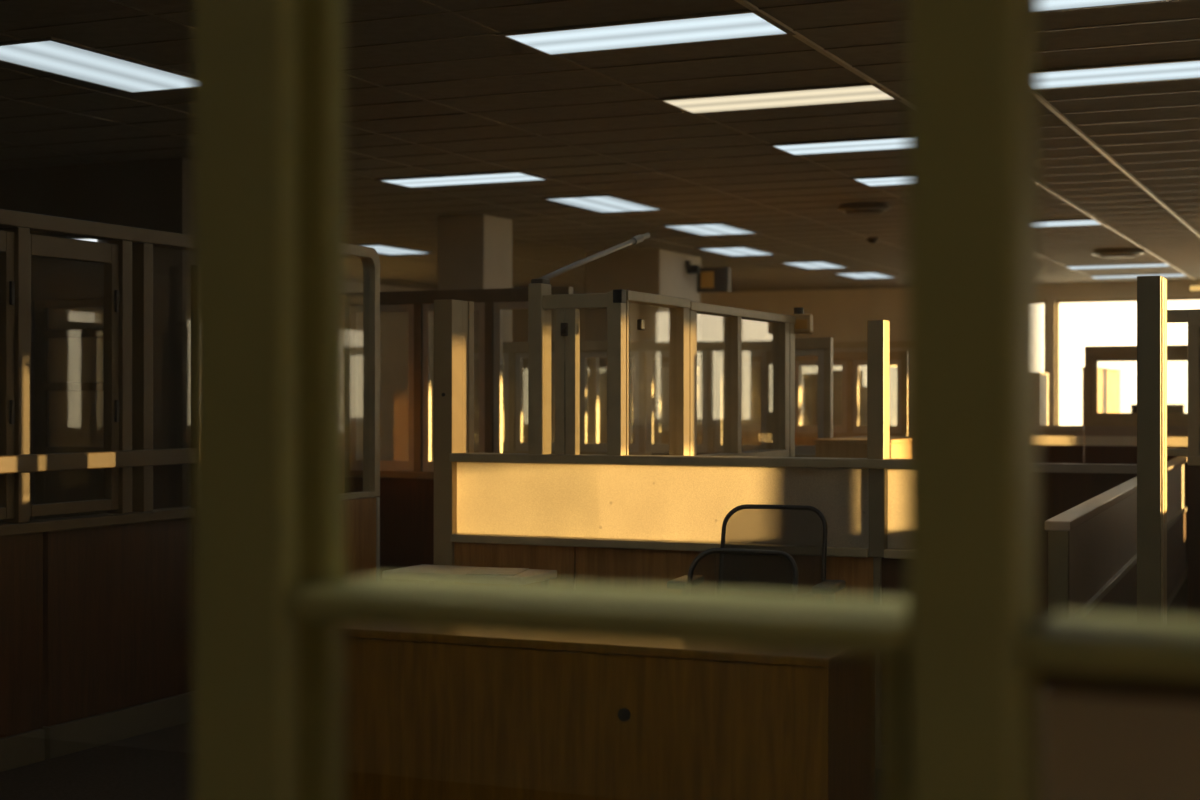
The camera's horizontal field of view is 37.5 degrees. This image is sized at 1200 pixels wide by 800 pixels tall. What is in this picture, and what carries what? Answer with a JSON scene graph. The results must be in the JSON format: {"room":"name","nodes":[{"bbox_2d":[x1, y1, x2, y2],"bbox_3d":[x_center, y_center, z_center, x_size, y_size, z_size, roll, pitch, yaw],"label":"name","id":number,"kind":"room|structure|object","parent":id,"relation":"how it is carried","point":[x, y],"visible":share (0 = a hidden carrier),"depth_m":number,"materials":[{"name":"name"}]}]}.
{"room":"open-plan office","nodes":[
{"label":"open-plan office","id":0,"kind":"room"},
{"bbox_2d":[0,157,192,522],"bbox_3d":[-5.731,-0.100,14.066,6.050,3.300,0.200,0,0,24],"label":"wall","id":1,"kind":"structure","parent":0,"point":[153,194],"depth_m":12.85,"materials":[{"name":"paint"}]},
{"bbox_2d":[35,299,106,519],"bbox_3d":[-3.907,0.400,13.185,0.800,2.300,0.159,0,0,24],"label":"window pane","id":2,"kind":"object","parent":1,"relation":"in","point":[69,334],"depth_m":13.24,"materials":[{"name":"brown glass"}]},
{"bbox_2d":[66,236,96,241],"bbox_3d":[-3.826,-1.189,13.072,0.260,0.062,0.060,0,0,24],"label":"strip light","id":3,"kind":"object","parent":1,"relation":"attached to","point":[69,237],"visible":0.19,"depth_m":13.04,"materials":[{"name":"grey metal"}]},
{"bbox_2d":[345,281,433,460],"bbox_3d":[-8.073,-0.100,16.483,0.200,3.300,30.500,0,0,24],"label":"wall","id":4,"kind":"structure","parent":0,"point":[394,326],"depth_m":27.19,"materials":[{"name":"paint"}]},
{"bbox_2d":[0,570,1187,799],"bbox_3d":[0.690,1.600,12.563,19.400,0.100,30.900,0,0,24],"label":"floor","id":5,"kind":"structure","parent":0,"point":[158,764],"depth_m":7.35,"materials":[{"name":"carpet"}]},
{"bbox_2d":[0,209,192,771],"bbox_3d":[-2.556,0.378,7.278,0.150,2.345,4.800,0,0,24],"label":"wall","id":6,"kind":"structure","parent":5,"relation":"on","point":[96,610],"depth_m":7.89,"materials":[{"name":"brown wood"}]},
{"bbox_2d":[345,244,379,580],"bbox_3d":[-1.439,0.343,9.813,0.080,2.415,0.700,0,0,24],"label":"wall","id":7,"kind":"structure","parent":5,"relation":"on","point":[362,509],"depth_m":10.07,"materials":[{"name":"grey metal"}]},
{"bbox_2d":[345,286,572,574],"bbox_3d":[-1.240,0.400,12.167,2.300,2.300,0.110,0,0,24],"label":"wall","id":8,"kind":"structure","parent":5,"relation":"on","point":[406,496],"depth_m":12.13,"materials":[{"name":"brown metal"}]},
{"bbox_2d":[382,564,556,580],"bbox_3d":[-0.583,1.157,7.929,0.700,0.785,0.360,0,0,24],"label":"desk","id":9,"kind":"object","parent":5,"relation":"on","point":[423,569],"visible":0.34,"depth_m":7.88,"materials":[{"name":"laminate"}]},
{"bbox_2d":[465,567,528,575],"bbox_3d":[-0.454,0.762,7.850,0.220,0.006,0.300,0,0,10],"label":"paper sheet","id":10,"kind":"object","parent":9,"relation":"on","point":[490,571],"visible":1,"depth_m":7.82,"materials":[{"name":"white paper"}]},
{"bbox_2d":[438,214,511,441],"bbox_3d":[-1.196,-0.100,16.967,0.524,3.300,0.624,0,0,24],"label":"pillar","id":11,"kind":"structure","parent":5,"relation":"on","point":[475,250],"depth_m":16.71,"materials":[{"name":"paint"}]},
{"bbox_2d":[551,357,660,443],"bbox_3d":[-0.092,0.530,16.693,0.100,2.040,3.400,0,0,24],"label":"wall","id":12,"kind":"structure","parent":5,"relation":"on","point":[594,362],"depth_m":16.76,"materials":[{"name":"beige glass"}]},
{"bbox_2d":[345,624,874,799],"bbox_3d":[-0.056,1.185,6.291,1.990,0.730,0.620,0,0,24],"label":"office desk","id":13,"kind":"object","parent":5,"relation":"on","point":[430,714],"visible":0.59,"depth_m":5.97,"materials":[{"name":"brown wood"}]},
{"bbox_2d":[585,249,700,442],"bbox_3d":[0.531,-0.100,21.207,0.974,3.300,1.374,0,0,24],"label":"pillar","id":14,"kind":"structure","parent":5,"relation":"on","point":[653,271],"depth_m":20.65,"materials":[{"name":"paint"}]},
{"bbox_2d":[685,260,699,273],"bbox_3d":[1.109,-1.590,21.140,0.160,0.160,0.100,0,0,24],"label":"bracket","id":15,"kind":"object","parent":14,"relation":"attached to","point":[691,269],"visible":1,"depth_m":21.11,"materials":[{"name":"brown metal"}]},
{"bbox_2d":[697,267,730,292],"bbox_3d":[1.384,-1.460,21.461,0.400,0.300,0.130,0,0,24],"label":"sign","id":16,"kind":"object","parent":14,"relation":"attached to","point":[709,279],"visible":0.96,"depth_m":21.40,"materials":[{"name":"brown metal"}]},
{"bbox_2d":[474,337,832,456],"bbox_3d":[0.269,0.530,14.559,3.400,2.040,0.110,0,0,24],"label":"wall","id":17,"kind":"structure","parent":5,"relation":"on","point":[711,351],"depth_m":14.44,"materials":[{"name":"brown metal"}]},
{"bbox_2d":[434,283,906,768],"bbox_3d":[0.474,0.508,7.776,2.728,2.083,0.251,0,0,27],"label":"wall","id":18,"kind":"structure","parent":5,"relation":"on","point":[613,517],"depth_m":7.95,"materials":[{"name":"beige paint"}]},
{"bbox_2d":[531,233,649,283],"bbox_3d":[-0.025,-0.702,8.651,0.062,0.339,1.235,0,0,26],"label":"diagonal pole","id":19,"kind":"object","parent":18,"relation":"on","point":[545,279],"visible":0.95,"depth_m":8.57,"materials":[{"name":"grey metal"}]},
{"bbox_2d":[193,0,1199,799],"bbox_3d":[0.047,0.210,1.551,4.020,2.680,0.170,0,0,24],"label":"window frame","id":20,"kind":"structure","parent":5,"relation":"on","point":[962,656],"depth_m":1.46,"materials":[{"name":"green paint"}]},
{"bbox_2d":[610,290,795,456],"bbox_3d":[0.591,0.527,9.102,0.125,2.045,2.460,0,0,24],"label":"wall","id":21,"kind":"structure","parent":5,"relation":"on","point":[683,312],"depth_m":9.32,"materials":[{"name":"grey metal"}]},
{"bbox_2d":[686,548,797,592],"bbox_3d":[0.396,1.050,6.251,0.664,1.000,0.652,0,0,30],"label":"office chair","id":22,"kind":"object","parent":5,"relation":"on","point":[713,568],"visible":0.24,"depth_m":6.51,"materials":[{"name":"grey fabric"}]},
{"bbox_2d":[667,504,845,593],"bbox_3d":[0.641,0.993,7.051,0.664,1.114,0.652,0,0,18],"label":"office chair","id":23,"kind":"object","parent":5,"relation":"on","point":[799,531],"visible":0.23,"depth_m":7.30,"materials":[{"name":"grey fabric"}]},
{"bbox_2d":[632,351,906,445],"bbox_3d":[1.628,0.530,18.333,3.200,2.040,0.110,0,0,24],"label":"wall","id":24,"kind":"structure","parent":5,"relation":"on","point":[805,435],"depth_m":17.92,"materials":[{"name":"brown metal"}]},
{"bbox_2d":[757,341,906,424],"bbox_3d":[2.228,0.400,23.104,4.400,2.300,0.110,0,0,24],"label":"wall","id":25,"kind":"structure","parent":5,"relation":"on","point":[848,346],"depth_m":22.83,"materials":[{"name":"brown paint"}]},
{"bbox_2d":[800,365,896,424],"bbox_3d":[2.912,0.530,20.224,0.100,2.040,4.300,0,0,24],"label":"wall","id":26,"kind":"structure","parent":5,"relation":"on","point":[890,365],"depth_m":18.29,"materials":[{"name":"beige paint"}]},
{"bbox_2d":[814,436,906,458],"bbox_3d":[2.074,0.915,13.122,0.590,1.270,1.370,0,0,24],"label":"cabinet","id":27,"kind":"object","parent":5,"relation":"on","point":[856,446],"visible":0.2,"depth_m":12.56,"materials":[{"name":"brown wood"}]},
{"bbox_2d":[1039,372,1048,424],"bbox_3d":[5.455,0.600,22.701,0.540,1.900,0.720,0,0,24],"label":"tall cabinet","id":28,"kind":"object","parent":5,"relation":"on","point":[1043,377],"visible":0.15,"depth_m":22.60,"materials":[{"name":"brown metal"}]},
{"bbox_2d":[1039,463,1136,624],"bbox_3d":[2.946,0.990,12.047,1.500,1.120,0.080,0,0,24],"label":"wall","id":29,"kind":"structure","parent":5,"relation":"on","point":[1062,486],"depth_m":11.94,"materials":[{"name":"grey laminate"}]},
{"bbox_2d":[1081,367,1120,463],"bbox_3d":[6.252,0.580,21.961,0.180,1.940,2.220,0,0,24],"label":"tall cabinet","id":30,"kind":"object","parent":5,"relation":"on","point":[1108,379],"visible":0.28,"depth_m":21.82,"materials":[{"name":"brown wood"}]},
{"bbox_2d":[1039,345,1187,569],"bbox_3d":[5.098,0.525,16.233,2.850,2.050,0.110,0,0,24],"label":"wall","id":31,"kind":"structure","parent":5,"relation":"on","point":[1110,438],"depth_m":16.40,"materials":[{"name":"brown metal"}]},
{"bbox_2d":[1045,456,1187,618],"bbox_3d":[3.495,1.022,11.369,0.106,1.055,8.900,0,0,21],"label":"wall","id":32,"kind":"structure","parent":5,"relation":"on","point":[1092,544],"depth_m":8.99,"materials":[{"name":"grey laminate"}]},
{"bbox_2d":[1137,276,1166,615],"bbox_3d":[2.201,0.530,7.043,0.106,2.040,0.163,0,0,24],"label":"post","id":33,"kind":"object","parent":5,"relation":"on","point":[1151,290],"visible":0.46,"depth_m":6.97,"materials":[{"name":"green metal"}]},
{"bbox_2d":[1167,309,1199,616],"bbox_3d":[3.469,0.525,9.677,0.970,2.050,0.110,0,0,24],"label":"wall","id":34,"kind":"structure","parent":5,"relation":"on","point":[1192,316],"depth_m":9.73,"materials":[{"name":"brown metal"}]},
{"bbox_3d":[6.367,1.160,19.500,1.500,0.780,0.800,0,0,24],"label":"office desk","id":35,"kind":"object","parent":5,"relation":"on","visible":0},
{"bbox_2d":[1131,404,1183,412],"bbox_3d":[6.168,0.410,19.545,0.560,0.720,0.200,0,0,24],"label":"monitor","id":36,"kind":"object","parent":35,"relation":"on","point":[1170,408],"visible":0.13,"depth_m":19.45,"materials":[{"name":"black plastic"}]},
{"bbox_3d":[0.662,1.170,13.480,1.400,0.760,0.750,0,0,24],"label":"office desk","id":37,"kind":"object","parent":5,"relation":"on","visible":0},
{"bbox_2d":[651,451,723,454],"bbox_3d":[0.660,0.595,13.475,0.480,0.390,0.460,0,0,24],"label":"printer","id":38,"kind":"object","parent":37,"relation":"on","point":[654,453],"visible":0.08,"depth_m":13.41,"materials":[{"name":"grey plastic"}]},
{"bbox_2d":[0,0,1199,293],"bbox_3d":[0.690,-1.800,12.563,19.400,0.100,30.900,0,0,24],"label":"ceiling","id":39,"kind":"structure","parent":0,"point":[21,14],"depth_m":11.30,"materials":[{"name":"tile"}]},
{"bbox_2d":[0,36,192,93],"bbox_3d":[-2.648,-1.742,9.264,0.640,0.013,1.390,0,0,24],"label":"recessed light","id":40,"kind":"object","parent":39,"relation":"in","point":[51,55],"visible":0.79,"depth_m":9.22,"materials":[{"name":"plastic"}]},
{"bbox_2d":[357,244,435,254],"bbox_3d":[-2.494,-1.742,20.506,0.640,0.013,1.240,0,0,24],"label":"recessed light","id":41,"kind":"object","parent":39,"relation":"in","point":[383,249],"visible":0.73,"depth_m":20.57,"materials":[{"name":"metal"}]},
{"bbox_2d":[374,170,551,187],"bbox_3d":[-1.083,-1.742,13.975,1.290,0.013,0.570,0,0,24],"label":"recessed light","id":42,"kind":"object","parent":39,"relation":"in","point":[503,176],"visible":1,"depth_m":13.94,"materials":[{"name":"plastic"}]},
{"bbox_2d":[384,173,543,186],"bbox_3d":[-1.083,-1.744,13.975,1.230,0.008,0.510,0,0,24],"label":"diffuser","id":43,"kind":"object","parent":42,"relation":"attached to","point":[470,178],"depth_m":13.94,"materials":[{"name":"white plastic"}]},
{"bbox_2d":[0,0,1199,292],"bbox_3d":[0.688,-1.747,12.559,19.000,0.006,30.510,0,0,24],"label":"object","id":44,"kind":"structure","parent":39,"relation":"attached to","point":[445,11],"depth_m":12.51,"materials":[{"name":"metal"}]},
{"bbox_2d":[540,194,665,212],"bbox_3d":[0.042,-1.742,15.718,0.660,0.013,1.270,0,0,24],"label":"recessed light","id":45,"kind":"object","parent":39,"relation":"in","point":[602,203],"visible":1,"depth_m":15.65,"materials":[{"name":"plastic"}]},
{"bbox_2d":[496,9,795,56],"bbox_3d":[0.218,-1.742,8.409,1.310,0.013,0.570,0,0,24],"label":"recessed light","id":46,"kind":"object","parent":39,"relation":"in","point":[741,24],"visible":1,"depth_m":8.39,"materials":[{"name":"plastic"}]},
{"bbox_2d":[659,222,760,235],"bbox_3d":[1.134,-1.742,18.050,0.670,0.013,1.160,0,0,24],"label":"recessed light","id":47,"kind":"object","parent":39,"relation":"in","point":[719,228],"visible":1,"depth_m":18.04,"materials":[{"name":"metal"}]},
{"bbox_2d":[665,224,752,234],"bbox_3d":[1.134,-1.744,18.050,0.610,0.008,1.100,0,0,24],"label":"diffuser","id":48,"kind":"object","parent":47,"relation":"attached to","point":[696,229],"depth_m":18.03,"materials":[{"name":"white plastic"}]},
{"bbox_2d":[695,246,778,256],"bbox_3d":[1.612,-1.742,20.723,0.620,0.013,1.190,0,0,24],"label":"recessed light","id":49,"kind":"object","parent":39,"relation":"in","point":[730,251],"visible":1,"depth_m":20.70,"materials":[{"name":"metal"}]},
{"bbox_2d":[655,82,901,114],"bbox_3d":[1.034,-1.742,10.235,1.310,0.013,0.570,0,0,24],"label":"recessed light","id":50,"kind":"object","parent":39,"relation":"in","point":[865,92],"visible":1,"depth_m":10.20,"materials":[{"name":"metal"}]},
{"bbox_2d":[778,261,850,268],"bbox_3d":[2.780,-1.742,22.830,0.610,0.013,1.190,0,0,24],"label":"recessed light","id":51,"kind":"object","parent":39,"relation":"in","point":[800,264],"visible":1,"depth_m":22.81,"materials":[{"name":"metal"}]},
{"bbox_2d":[766,135,906,155],"bbox_3d":[1.851,-1.742,12.060,1.310,0.013,0.570,0,0,24],"label":"recessed light","id":52,"kind":"object","parent":39,"relation":"in","point":[887,143],"visible":0.59,"depth_m":12.13,"materials":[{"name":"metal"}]},
{"bbox_2d":[837,202,890,215],"bbox_3d":[2.363,-1.708,15.813,0.480,0.086,0.480,0,0,24],"label":"ceiling vent","id":53,"kind":"object","parent":39,"relation":"in","point":[852,208],"visible":1,"depth_m":15.66,"materials":[{"name":"metal"}]},
{"bbox_2d":[831,271,898,278],"bbox_3d":[3.715,-1.742,24.712,0.640,0.013,1.190,0,0,24],"label":"recessed light","id":54,"kind":"object","parent":39,"relation":"in","point":[854,275],"visible":1,"depth_m":24.69,"materials":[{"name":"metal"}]},
{"bbox_2d":[838,273,894,278],"bbox_3d":[3.715,-1.744,24.712,0.580,0.008,1.130,0,0,24],"label":"diffuser","id":55,"kind":"object","parent":54,"relation":"attached to","point":[850,275],"depth_m":24.69,"materials":[{"name":"white plastic"}]},
{"bbox_2d":[867,237,877,242],"bbox_3d":[2.939,-1.722,19.061,0.120,0.056,0.120,0,0,24],"label":"smoke detector","id":56,"kind":"object","parent":39,"relation":"attached to","point":[872,239],"visible":1,"depth_m":19.02,"materials":[{"name":"black plastic"}]},
{"bbox_2d":[848,174,906,186],"bbox_3d":[2.668,-1.742,13.886,1.310,0.013,0.570,0,0,24],"label":"recessed light","id":57,"kind":"object","parent":39,"relation":"in","point":[889,180],"visible":0.41,"depth_m":14.01,"materials":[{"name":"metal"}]},
{"bbox_2d":[855,177,906,185],"bbox_3d":[2.668,-1.744,13.886,1.250,0.008,0.510,0,0,24],"label":"diffuser","id":58,"kind":"object","parent":57,"relation":"attached to","point":[866,181],"depth_m":14.07,"materials":[{"name":"white plastic"}]},
{"bbox_2d":[734,0,1199,280],"bbox_3d":[2.771,-1.744,11.632,0.770,0.012,30.500,0,0,24],"label":"trim","id":59,"kind":"structure","parent":39,"relation":"attached to","point":[744,3],"depth_m":11.31,"materials":[{"name":"beige metal"}]},
{"bbox_2d":[1039,219,1104,227],"bbox_3d":[4.301,-1.742,17.537,1.310,0.013,0.570,0,0,24],"label":"recessed light","id":60,"kind":"object","parent":39,"relation":"in","point":[1070,222],"visible":0.41,"depth_m":17.42,"materials":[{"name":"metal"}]},
{"bbox_2d":[1039,0,1186,12],"bbox_3d":[2.066,-1.742,7.582,1.300,0.013,0.570,0,0,24],"label":"recessed light","id":61,"kind":"object","parent":39,"relation":"in","point":[1045,6],"visible":0.23,"depth_m":7.75,"materials":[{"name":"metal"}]},
{"bbox_2d":[1039,0,1158,10],"bbox_3d":[2.066,-1.744,7.582,1.240,0.008,0.510,0,0,24],"label":"diffuser","id":62,"kind":"object","parent":61,"relation":"attached to","point":[1044,5],"depth_m":7.76,"materials":[{"name":"white plastic"}]},
{"bbox_2d":[1063,263,1172,269],"bbox_3d":[6.751,-1.742,23.014,1.310,0.013,0.570,0,0,24],"label":"recessed light","id":63,"kind":"object","parent":39,"relation":"in","point":[1139,265],"visible":1,"depth_m":23.02,"materials":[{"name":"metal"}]},
{"bbox_2d":[1068,264,1168,268],"bbox_3d":[6.751,-1.744,23.014,1.250,0.008,0.510,0,0,24],"label":"diffuser","id":64,"kind":"object","parent":63,"relation":"attached to","point":[1107,266],"depth_m":23.03,"materials":[{"name":"white plastic"}]},
{"bbox_2d":[1092,248,1144,258],"bbox_3d":[6.050,-1.708,20.628,0.600,0.086,0.600,0,0,24],"label":"ceiling vent","id":65,"kind":"object","parent":39,"relation":"in","point":[1118,253],"visible":1,"depth_m":20.44,"materials":[{"name":"metal"}]},
{"bbox_2d":[1039,57,1199,89],"bbox_3d":[2.883,-1.742,9.408,1.300,0.013,0.570,0,0,24],"label":"recessed light","id":66,"kind":"object","parent":39,"relation":"in","point":[1185,68],"visible":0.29,"depth_m":9.45,"materials":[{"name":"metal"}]},
{"bbox_2d":[1087,273,1187,278],"bbox_3d":[7.568,-1.742,24.840,1.310,0.013,0.570,0,0,24],"label":"recessed light","id":67,"kind":"object","parent":39,"relation":"in","point":[1163,274],"visible":0.91,"depth_m":24.74,"materials":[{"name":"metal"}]},
{"bbox_2d":[512,280,1199,441],"bbox_3d":[6.968,-0.100,26.598,19.000,3.300,0.250,0,0,24],"label":"wall","id":68,"kind":"structure","parent":0,"point":[842,315],"depth_m":27.89,"materials":[{"name":"paint"}]},
{"bbox_2d":[791,307,812,333],"bbox_3d":[1.168,-0.460,10.227,0.120,0.150,0.076,0,0,24],"label":"junction box","id":69,"kind":"object","parent":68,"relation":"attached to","point":[804,322],"visible":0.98,"depth_m":10.20,"materials":[{"name":"beige metal"}]},
{"bbox_2d":[1039,300,1046,372],"bbox_3d":[6.219,-0.455,26.906,1.180,2.110,0.080,0,0,24],"label":"window","id":70,"kind":"structure","parent":68,"relation":"in","point":[1040,301],"depth_m":26.64,"materials":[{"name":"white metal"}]},
{"bbox_2d":[1055,296,1199,425],"bbox_3d":[7.962,-0.455,26.126,2.400,2.110,0.080,0,0,24],"label":"window","id":71,"kind":"structure","parent":68,"relation":"in","point":[1057,302],"depth_m":26.56,"materials":[{"name":"beige paint"}]},
{"bbox_2d":[1189,284,1199,292],"bbox_3d":[8.683,-1.620,25.656,0.260,0.120,0.070,0,0,24],"label":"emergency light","id":72,"kind":"object","parent":68,"relation":"attached to","point":[1194,288],"visible":1,"depth_m":25.66,"materials":[{"name":"beige plastic"}]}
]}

